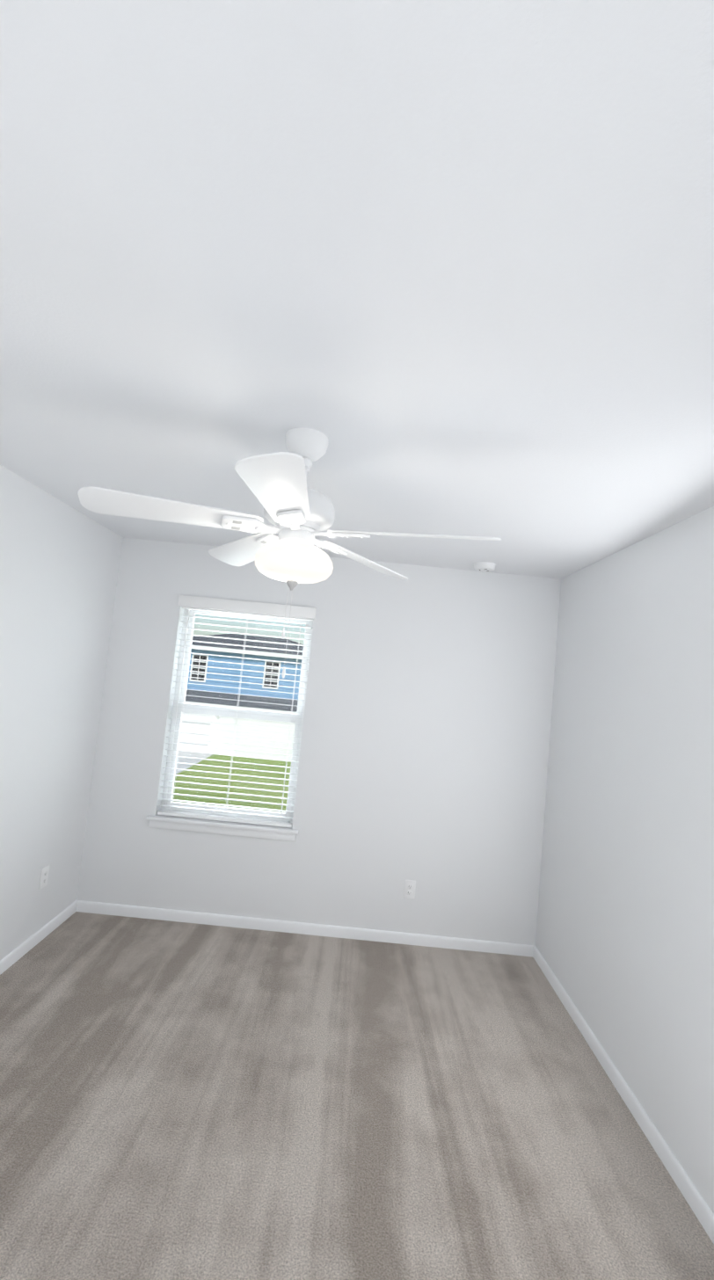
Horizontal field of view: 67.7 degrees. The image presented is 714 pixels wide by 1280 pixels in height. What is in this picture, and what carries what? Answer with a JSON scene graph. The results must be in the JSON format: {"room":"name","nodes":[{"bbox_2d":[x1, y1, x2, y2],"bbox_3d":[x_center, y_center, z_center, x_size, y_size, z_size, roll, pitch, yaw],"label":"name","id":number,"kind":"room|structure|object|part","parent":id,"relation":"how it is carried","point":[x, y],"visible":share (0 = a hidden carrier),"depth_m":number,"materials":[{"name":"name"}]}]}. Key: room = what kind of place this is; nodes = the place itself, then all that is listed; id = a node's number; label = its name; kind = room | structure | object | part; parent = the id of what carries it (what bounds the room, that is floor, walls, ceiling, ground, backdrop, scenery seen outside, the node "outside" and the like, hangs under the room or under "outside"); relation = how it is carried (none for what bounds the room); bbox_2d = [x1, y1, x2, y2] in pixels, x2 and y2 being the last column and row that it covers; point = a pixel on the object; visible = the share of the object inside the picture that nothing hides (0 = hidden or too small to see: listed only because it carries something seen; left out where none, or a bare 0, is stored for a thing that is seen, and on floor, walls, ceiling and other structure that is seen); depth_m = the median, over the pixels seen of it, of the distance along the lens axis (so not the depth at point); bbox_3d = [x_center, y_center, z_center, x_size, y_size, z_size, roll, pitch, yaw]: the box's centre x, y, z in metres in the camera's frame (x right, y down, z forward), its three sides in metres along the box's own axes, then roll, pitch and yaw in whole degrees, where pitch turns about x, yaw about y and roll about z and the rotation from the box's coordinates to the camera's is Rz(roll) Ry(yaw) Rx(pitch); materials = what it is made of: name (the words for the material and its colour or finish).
{"room":"empty bedroom","nodes":[
{"label":"empty bedroom","id":0,"kind":"room"},
{"bbox_2d":[0,464,123,960],"bbox_3d":[-1.764,0.386,1.622,0.150,2.440,4.050,5,-4,0],"label":"wall","id":1,"kind":"structure","parent":0,"point":[59,564],"depth_m":2.88,"materials":[{"name":"paint"}]},
{"bbox_2d":[0,900,78,974],"bbox_3d":[-1.796,1.572,1.540,0.013,0.066,3.750,5,-4,0],"label":"baseboard","id":2,"kind":"structure","parent":1,"relation":"attached to","point":[20,950],"depth_m":2.97,"materials":[{"name":"white paint"}]},
{"bbox_2d":[39,865,49,889],"bbox_3d":[-1.767,1.342,3.011,0.008,0.115,0.070,5,-4,0],"label":"electrical outlet","id":3,"kind":"object","parent":1,"relation":"attached to","point":[44,876],"visible":1,"depth_m":3.00,"materials":[{"name":"white plastic"}]},
{"bbox_2d":[76,537,560,945],"bbox_3d":[-0.221,0.667,3.557,2.950,2.440,0.150,5,-4,0],"label":"wall","id":4,"kind":"structure","parent":0,"point":[425,736],"depth_m":3.48,"materials":[{"name":"paint"}]},
{"bbox_2d":[145,814,298,841],"bbox_3d":[-0.867,1.219,3.471,0.982,0.072,0.117,5,-4,0],"label":"window sill","id":5,"kind":"structure","parent":4,"relation":"attached to","point":[223,827],"depth_m":3.43,"materials":[{"name":"white paint"}]},
{"bbox_2d":[160,609,313,822],"bbox_3d":[-0.796,0.490,3.609,0.892,1.410,0.067,5,-4,0],"label":"window","id":6,"kind":"structure","parent":4,"relation":"in","point":[250,715],"depth_m":3.58,"materials":[{"name":"white plastic"}]},
{"bbox_2d":[157,595,316,828],"bbox_3d":[-0.794,0.462,3.516,0.916,1.444,0.080,5,-4,0],"label":"window blind","id":7,"kind":"object","parent":6,"relation":"attached to","point":[188,602],"visible":0.92,"depth_m":3.52,"materials":[{"name":"white plastic"}]},
{"bbox_2d":[76,900,533,957],"bbox_3d":[-0.334,1.840,3.395,2.924,0.066,0.013,5,-4,0],"label":"baseboard","id":8,"kind":"structure","parent":4,"relation":"attached to","point":[307,928],"depth_m":3.39,"materials":[{"name":"white paint"}]},
{"bbox_2d":[403,880,415,899],"bbox_3d":[0.339,1.601,3.414,0.070,0.115,0.008,5,-4,0],"label":"outlet","id":9,"kind":"object","parent":4,"relation":"attached to","point":[410,886],"visible":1,"depth_m":3.41,"materials":[{"name":"white plastic"}]},
{"bbox_2d":[0,911,713,1279],"bbox_3d":[-0.343,1.804,1.524,3.250,0.120,4.050,5,-4,0],"label":"floor","id":10,"kind":"structure","parent":0,"point":[188,1101],"depth_m":1.98,"materials":[{"name":"carpet"}]},
{"bbox_2d":[0,0,713,578],"bbox_3d":[-0.099,-0.738,1.699,3.250,0.120,4.050,5,-4,0],"label":"ceiling","id":11,"kind":"structure","parent":0,"point":[434,265],"depth_m":1.01,"materials":[{"name":"paint"}]},
{"bbox_2d":[77,427,500,678],"bbox_3d":[-0.203,-0.280,1.708,1.257,0.809,1.206,5,-4,0],"label":"fan","id":12,"kind":"object","parent":11,"relation":"hanging from","point":[295,508],"depth_m":1.66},
{"bbox_3d":[-0.207,-0.256,1.755,0.258,0.127,0.258,5,-4,0],"label":"fan shade","id":13,"kind":"part","parent":12,"relation":"part of","materials":[{"name":"white glass"}]},
{"bbox_2d":[473,561,495,572],"bbox_3d":[0.805,-0.458,3.354,0.140,0.038,0.140,5,-4,0],"label":"smoke detector","id":14,"kind":"object","parent":11,"relation":"attached to","point":[483,566],"visible":1,"depth_m":3.31,"materials":[{"name":"white plastic"}]},
{"bbox_2d":[535,505,713,1214],"bbox_3d":[1.322,0.681,1.601,0.150,2.440,4.050,5,-4,0],"label":"wall","id":15,"kind":"structure","parent":0,"point":[624,941],"depth_m":2.32,"materials":[{"name":"paint"}]},
{"bbox_2d":[532,945,713,1243],"bbox_3d":[1.128,1.852,1.521,0.013,0.066,3.750,5,-4,0],"label":"baseboard","id":16,"kind":"structure","parent":15,"relation":"attached to","point":[697,1203],"depth_m":2.12,"materials":[{"name":"white paint"}]},
{"label":"outside","id":17,"kind":"structure","parent":0,"visible":0},
{"bbox_2d":[172,750,290,812],"bbox_3d":[-51.853,20.789,302.380,700.000,0.340,594.000,5,-4,0],"label":"ground","id":18,"kind":"structure","parent":17,"point":[233,783],"depth_m":22.37,"materials":[{"name":"green plant"}]},
{"bbox_2d":[178,633,303,760],"bbox_3d":[-6.528,3.067,32.745,11.440,6.756,9.320,5,-4,0],"label":"house","id":19,"kind":"structure","parent":18,"relation":"on","point":[287,701],"depth_m":29.68,"materials":[{"name":"blue"}]}
]}

